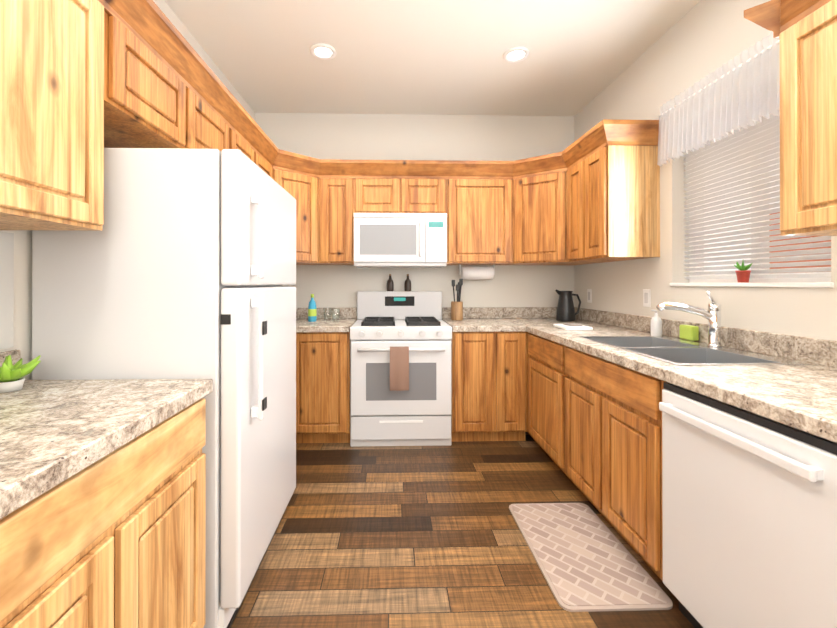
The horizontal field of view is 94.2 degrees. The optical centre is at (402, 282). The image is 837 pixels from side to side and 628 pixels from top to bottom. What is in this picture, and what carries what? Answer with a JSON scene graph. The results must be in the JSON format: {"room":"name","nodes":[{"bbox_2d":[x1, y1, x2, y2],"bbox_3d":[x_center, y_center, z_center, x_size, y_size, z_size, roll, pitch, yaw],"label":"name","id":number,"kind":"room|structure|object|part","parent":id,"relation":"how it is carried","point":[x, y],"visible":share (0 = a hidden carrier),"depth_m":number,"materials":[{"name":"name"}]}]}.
{"room":"kitchen","nodes":[
{"label":"kitchen","id":0,"kind":"room"},
{"bbox_2d":[0,0,254,379],"bbox_3d":[-1.330,-0.161,0.656,0.120,2.790,6.000,0,0,-2],"label":"wall","id":1,"kind":"structure","parent":0,"point":[22,329],"depth_m":1.33,"materials":[{"name":"white paint"}]},
{"bbox_2d":[0,0,115,230],"bbox_3d":[-1.103,-0.540,0.972,0.351,0.750,0.523,0,0,-2],"label":"upper cabinet","id":2,"kind":"object","parent":1,"relation":"attached to","point":[84,84],"depth_m":1.05,"materials":[{"name":"brown wood"}]},
{"bbox_2d":[0,350,212,519],"bbox_3d":[-0.931,0.293,0.132,0.649,0.146,2.335,0,0,-2],"label":"countertop","id":3,"kind":"structure","parent":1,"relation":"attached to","point":[53,433],"depth_m":0.91,"materials":[{"name":"stone"}]},
{"bbox_2d":[0,355,40,392],"bbox_3d":[-1.173,0.270,1.159,0.140,0.104,0.141,0,0,-2],"label":"potted plant","id":4,"kind":"object","parent":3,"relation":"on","point":[11,378],"visible":1,"depth_m":1.15,"materials":[{"name":"green plant"}]},
{"bbox_2d":[116,0,199,148],"bbox_3d":[-1.117,-0.748,1.506,0.351,0.330,0.541,0,0,-2],"label":"upper cabinet","id":5,"kind":"object","parent":1,"relation":"attached to","point":[158,99],"depth_m":1.49,"materials":[{"name":"brown wood"}]},
{"bbox_2d":[200,84,235,150],"bbox_3d":[-1.128,-0.747,1.900,0.351,0.330,0.528,0,0,-2],"label":"upper cabinet","id":6,"kind":"object","parent":1,"relation":"attached to","point":[217,125],"depth_m":1.98,"materials":[{"name":"brown wood"}]},
{"bbox_2d":[236,120,251,159],"bbox_3d":[-1.141,-0.535,2.393,0.351,0.750,0.456,0,0,-2],"label":"upper cabinet","id":7,"kind":"object","parent":1,"relation":"attached to","point":[243,137],"depth_m":2.36,"materials":[{"name":"brown wood"}]},
{"bbox_2d":[252,136,279,184],"bbox_3d":[-1.125,-0.534,2.737,0.402,0.750,0.513,0,0,-2],"label":"upper cabinet","id":8,"kind":"object","parent":1,"relation":"attached to","point":[263,156],"depth_m":2.76,"materials":[{"name":"brown wood"}]},
{"bbox_2d":[255,113,574,319],"bbox_3d":[0.125,-0.151,3.636,2.950,2.790,0.120,0,0,-2],"label":"wall","id":9,"kind":"structure","parent":0,"point":[411,137],"depth_m":3.58,"materials":[{"name":"white paint"}]},
{"bbox_2d":[280,160,319,264],"bbox_3d":[-1.019,-0.533,3.246,0.639,0.750,0.599,0,0,-2],"label":"upper cabinet","id":10,"kind":"object","parent":9,"relation":"attached to","point":[300,178],"depth_m":3.12,"materials":[{"name":"brown wood"}]},
{"bbox_3d":[-0.837,-0.585,3.071,0.336,0.830,0.301,0,0,-2],"label":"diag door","id":11,"kind":"part","parent":10,"relation":"part of","materials":[{"name":"brown wood"}]},
{"bbox_2d":[316,168,355,264],"bbox_3d":[-0.584,-0.532,3.360,0.352,0.750,0.396,0,0,-2],"label":"upper cabinet","id":12,"kind":"object","parent":9,"relation":"attached to","point":[337,185],"depth_m":3.21,"materials":[{"name":"brown wood"}]},
{"bbox_2d":[356,172,411,212],"bbox_3d":[-0.182,-0.740,3.394,0.450,0.335,0.351,0,0,-2],"label":"upper cabinet","id":13,"kind":"object","parent":9,"relation":"attached to","point":[376,192],"depth_m":3.22,"materials":[{"name":"brown wood"}]},
{"bbox_2d":[354,213,446,267],"bbox_3d":[-0.022,-0.350,3.352,0.762,0.435,0.439,0,0,-2],"label":"microwave","id":14,"kind":"object","parent":13,"relation":"attached to","point":[400,240],"visible":1,"depth_m":3.16,"materials":[{"name":"white metal"}]},
{"bbox_2d":[412,172,443,212],"bbox_3d":[0.136,-0.740,3.403,0.450,0.335,0.351,0,0,-2],"label":"upper cabinet","id":15,"kind":"object","parent":9,"relation":"attached to","point":[427,187],"depth_m":3.23,"materials":[{"name":"brown wood"}]},
{"bbox_2d":[444,168,515,264],"bbox_3d":[0.675,-0.532,3.395,0.626,0.750,0.393,0,0,-2],"label":"upper cabinet","id":16,"kind":"object","parent":9,"relation":"attached to","point":[473,197],"depth_m":3.24,"materials":[{"name":"brown wood"}]},
{"bbox_2d":[459,265,494,279],"bbox_3d":[0.665,-0.090,3.470,0.312,0.132,0.116,0,0,-2],"label":"paper towel","id":17,"kind":"object","parent":16,"relation":"attached to","point":[476,273],"visible":0.98,"depth_m":3.42,"materials":[{"name":"white paper"}]},
{"bbox_2d":[442,307,521,331],"bbox_3d":[0.640,0.303,3.248,0.540,0.146,0.679,0,0,-2],"label":"countertop","id":18,"kind":"structure","parent":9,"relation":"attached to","point":[475,319],"depth_m":3.38,"materials":[{"name":"stone"}]},
{"bbox_2d":[451,279,462,319],"bbox_3d":[0.477,0.150,3.404,0.104,0.360,0.104,0,0,-2],"label":"utensil holder","id":19,"kind":"object","parent":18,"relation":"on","point":[457,310],"visible":1,"depth_m":3.37,"materials":[{"name":"brown wood"}]},
{"bbox_2d":[504,160,583,264],"bbox_3d":[1.230,-0.532,3.306,0.757,0.750,0.600,0,0,-2],"label":"upper cabinet","id":20,"kind":"object","parent":9,"relation":"attached to","point":[531,191],"depth_m":3.16,"materials":[{"name":"brown wood"}]},
{"bbox_3d":[1.098,-0.585,3.122,0.373,0.830,0.303,0,0,-2],"label":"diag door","id":21,"kind":"part","parent":20,"relation":"part of","materials":[{"name":"brown wood"}]},
{"bbox_2d":[165,0,700,115],"bbox_3d":[0.206,-1.606,0.642,3.950,0.100,6.880,0,0,-2],"label":"ceiling","id":22,"kind":"structure","parent":0,"point":[430,57],"depth_m":2.59,"materials":[{"name":"white paint"}]},
{"bbox_2d":[310,43,335,59],"bbox_3d":[-0.532,-1.544,2.603,0.176,0.012,0.176,0,0,-2],"label":"recessed light","id":23,"kind":"object","parent":22,"relation":"in","point":[322,51],"visible":1,"depth_m":2.60,"materials":[{"name":"white"}]},
{"bbox_2d":[503,47,529,62],"bbox_3d":[0.772,-1.543,2.638,0.176,0.012,0.176,0,0,-2],"label":"recessed light","id":24,"kind":"object","parent":22,"relation":"in","point":[515,54],"visible":1,"depth_m":2.63,"materials":[{"name":"white"}]},
{"bbox_2d":[231,432,694,627],"bbox_3d":[0.206,1.284,0.632,3.950,0.100,6.880,0,0,-2],"label":"floor","id":25,"kind":"structure","parent":0,"point":[398,537],"depth_m":1.82,"materials":[{"name":"brown wood"}]},
{"bbox_2d":[0,398,205,627],"bbox_3d":[-0.935,0.799,0.123,0.640,0.865,2.320,0,0,-2],"label":"base cabinet","id":26,"kind":"object","parent":25,"relation":"on","point":[116,538],"visible":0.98,"depth_m":0.88,"materials":[{"name":"brown wood"}]},
{"bbox_2d":[32,148,295,627],"bbox_3d":[-0.901,0.387,1.734,0.757,1.700,0.805,0,0,-2],"label":"refrigerator","id":27,"kind":"object","parent":25,"relation":"on","point":[181,264],"visible":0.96,"depth_m":1.34,"materials":[{"name":"white metal"}]},
{"bbox_2d":[296,307,356,442],"bbox_3d":[-0.873,0.736,3.216,0.930,1.012,0.659,0,0,-2],"label":"base cabinet","id":28,"kind":"object","parent":25,"relation":"on","point":[322,387],"depth_m":2.91,"materials":[{"name":"brown wood"}]},
{"bbox_2d":[308,294,316,321],"bbox_3d":[-0.760,0.214,3.271,0.071,0.230,0.072,0,0,-2],"label":"dish soap","id":29,"kind":"object","parent":28,"relation":"on","point":[312,312],"visible":1,"depth_m":3.24,"materials":[{"name":"blue plastic"}]},
{"bbox_3d":[-0.873,0.303,3.217,0.930,0.146,0.659,0,0,-2],"label":"left back base cabinet top","id":30,"kind":"part","parent":28,"relation":"part of","materials":[{"name":"beige stone"}]},
{"bbox_2d":[323,308,331,320],"bbox_3d":[-0.641,0.275,3.314,0.072,0.110,0.071,0,0,-2],"label":"glass","id":31,"kind":"object","parent":28,"relation":"on","point":[329,310],"visible":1,"depth_m":3.29,"materials":[{"name":"clear glass"}]},
{"bbox_2d":[331,308,339,321],"bbox_3d":[-0.559,0.274,3.236,0.072,0.110,0.071,0,0,-2],"label":"glass","id":32,"kind":"object","parent":28,"relation":"on","point":[334,316],"visible":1,"depth_m":3.23,"materials":[{"name":"clear glass"}]},
{"bbox_2d":[350,291,451,446],"bbox_3d":[-0.018,0.662,3.199,0.766,1.160,0.716,0,0,-2],"label":"range","id":33,"kind":"object","parent":25,"relation":"on","point":[418,412],"visible":1,"depth_m":2.90,"materials":[{"name":"white metal"}]},
{"bbox_2d":[387,274,393,290],"bbox_3d":[-0.112,0.004,3.524,0.062,0.156,0.061,0,0,-2],"label":"bottle","id":34,"kind":"object","parent":33,"relation":"on","point":[390,284],"visible":1,"depth_m":3.50,"materials":[{"name":"brown"}]},
{"bbox_2d":[390,346,408,390],"bbox_3d":[-0.024,0.634,2.853,0.140,0.315,0.043,0,0,-2],"label":"hanging towel","id":35,"kind":"object","parent":33,"relation":"hanging from","point":[399,368],"visible":0.94,"depth_m":2.84,"materials":[{"name":"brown fabric"}]},
{"bbox_2d":[404,274,410,290],"bbox_3d":[0.048,0.004,3.528,0.062,0.156,0.061,0,0,-2],"label":"bottle","id":36,"kind":"object","parent":33,"relation":"on","point":[407,285],"visible":0.98,"depth_m":3.51,"materials":[{"name":"brown"}]},
{"bbox_2d":[451,331,528,441],"bbox_3d":[0.662,0.810,3.261,0.585,0.865,0.650,0,0,-2],"label":"base cabinet","id":37,"kind":"object","parent":25,"relation":"on","point":[489,386],"visible":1,"depth_m":2.94,"materials":[{"name":"brown wood"}]},
{"bbox_2d":[509,503,672,611],"bbox_3d":[0.809,1.231,1.809,0.440,0.012,0.700,0,0,-2],"label":"mat","id":38,"kind":"object","parent":25,"relation":"on","point":[586,560],"visible":0.98,"depth_m":1.70,"materials":[{"name":"beige"}]},
{"bbox_2d":[527,333,664,580],"bbox_3d":[1.324,0.803,1.314,0.675,0.865,4.579,0,0,-2],"label":"base cabinet","id":39,"kind":"object","parent":25,"relation":"on","point":[594,432],"visible":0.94,"depth_m":1.86,"materials":[{"name":"brown wood"}]},
{"bbox_2d":[659,382,836,627],"bbox_3d":[1.266,0.804,1.177,0.632,0.862,0.594,0,0,-2],"label":"dishwasher","id":40,"kind":"object","parent":25,"relation":"on","point":[749,519],"visible":0.98,"depth_m":1.11,"materials":[{"name":"white enameled metal"},{"name":"white plastic"},{"name":"black plastic"}]},
{"bbox_2d":[574,0,836,340],"bbox_3d":[1.764,-0.161,0.739,0.170,2.790,6.000,0,0,-2],"label":"wall","id":41,"kind":"structure","parent":0,"point":[698,41],"depth_m":2.35,"materials":[{"name":"white paint"}]},
{"bbox_2d":[560,148,587,263],"bbox_3d":[1.420,-0.534,2.862,0.404,0.750,0.391,0,0,-2],"label":"upper cabinet","id":42,"kind":"object","parent":41,"relation":"attached to","point":[574,166],"depth_m":2.87,"materials":[{"name":"brown wood"}]},
{"bbox_2d":[587,289,591,302],"bbox_3d":[1.604,0.118,3.335,0.008,0.116,0.072,0,0,-2],"label":"electrical outlet","id":43,"kind":"object","parent":41,"relation":"attached to","point":[589,295],"visible":1,"depth_m":3.33,"materials":[{"name":"white plastic"}]},
{"bbox_2d":[580,136,659,263],"bbox_3d":[1.452,-0.535,2.633,0.351,0.750,0.349,0,0,-2],"label":"upper cabinet","id":44,"kind":"object","parent":41,"relation":"attached to","point":[624,171],"depth_m":2.46,"materials":[{"name":"brown wood"}]},
{"bbox_2d":[643,289,650,306],"bbox_3d":[1.624,0.105,2.585,0.008,0.116,0.072,0,0,-2],"label":"electrical outlet","id":45,"kind":"object","parent":41,"relation":"attached to","point":[646,297],"visible":1,"depth_m":2.58,"materials":[{"name":"white plastic"}]},
{"bbox_2d":[518,307,836,442],"bbox_3d":[1.312,0.297,1.315,0.700,0.146,4.579,0,0,-2],"label":"countertop","id":46,"kind":"structure","parent":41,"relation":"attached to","point":[802,398],"depth_m":1.48,"materials":[{"name":"stone"}]},
{"bbox_2d":[555,289,580,321],"bbox_3d":[1.421,0.196,3.329,0.223,0.268,0.156,0,0,-2],"label":"pitcher","id":47,"kind":"object","parent":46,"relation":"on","point":[565,309],"visible":1,"depth_m":3.28,"materials":[{"name":"black plastic"}]},
{"bbox_2d":[553,323,592,329],"bbox_3d":[1.204,0.311,2.758,0.180,0.034,0.230,0,0,-2],"label":"cloth","id":48,"kind":"object","parent":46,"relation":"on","point":[571,326],"visible":1,"depth_m":2.69,"materials":[{"name":"white fabric"}]},
{"bbox_2d":[650,310,661,335],"bbox_3d":[1.540,0.246,2.357,0.060,0.160,0.059,0,0,-2],"label":"soap dispenser","id":49,"kind":"object","parent":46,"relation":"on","point":[656,325],"visible":0.92,"depth_m":2.34,"materials":[{"name":"white plastic"}]},
{"bbox_2d":[679,325,698,340],"bbox_3d":[1.595,0.281,2.163,0.040,0.080,0.100,0,0,-2],"label":"sponge caddy","id":50,"kind":"object","parent":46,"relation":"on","point":[689,332],"visible":0.98,"depth_m":2.13,"materials":[{"name":"green"}]},
{"bbox_2d":[578,336,809,365],"bbox_3d":[1.319,0.416,1.915,0.529,0.190,0.804,0,0,-2],"label":"sink","id":51,"kind":"object","parent":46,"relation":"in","point":[675,351],"visible":0.27,"depth_m":1.90,"materials":[{"name":"silver metal"}]},
{"bbox_2d":[656,291,721,346],"bbox_3d":[1.446,0.183,1.945,0.290,0.276,0.123,0,0,-2],"label":"faucet","id":52,"kind":"object","parent":51,"relation":"attached to","point":[712,314],"visible":0.98,"depth_m":1.93,"materials":[{"name":"silver metal"}]},
{"bbox_2d":[657,32,779,165],"bbox_3d":[1.609,-0.896,1.923,0.075,0.372,0.990,0,0,-2],"label":"valance curtain","id":53,"kind":"object","parent":41,"relation":"attached to","point":[742,89],"visible":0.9,"depth_m":1.92,"materials":[{"name":"white fabric"}]},
{"bbox_2d":[670,134,833,287],"bbox_3d":[1.720,-0.445,1.931,0.172,0.935,0.872,0,0,-2],"label":"window","id":54,"kind":"structure","parent":41,"relation":"in","point":[787,280],"depth_m":1.91,"materials":[{"name":"white plastic"}]},
{"bbox_2d":[734,259,751,281],"bbox_3d":[1.672,-0.056,1.907,0.071,0.114,0.071,0,0,-2],"label":"potted plant","id":55,"kind":"object","parent":54,"relation":"on","point":[743,274],"visible":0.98,"depth_m":1.89,"materials":[{"name":"red ceramic"}]},
{"bbox_2d":[683,111,830,278],"bbox_3d":[1.722,-0.464,1.931,0.040,0.891,0.842,0,0,-2],"label":"window blinds","id":56,"kind":"object","parent":54,"relation":"attached to","point":[737,142],"visible":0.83,"depth_m":1.97,"materials":[{"name":"white plastic"}]},
{"bbox_2d":[764,0,836,235],"bbox_3d":[1.493,-0.540,1.112,0.351,0.750,0.523,0,0,-2],"label":"upper cabinet","id":57,"kind":"object","parent":41,"relation":"attached to","point":[806,30],"depth_m":1.26,"materials":[{"name":"brown wood"}]},
{"label":"outside","id":58,"kind":"structure","parent":0,"visible":0},
{"bbox_2d":[704,127,830,274],"bbox_3d":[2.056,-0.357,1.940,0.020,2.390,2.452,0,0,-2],"label":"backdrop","id":59,"kind":"structure","parent":58,"point":[750,238],"depth_m":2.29,"materials":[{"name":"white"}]}
]}

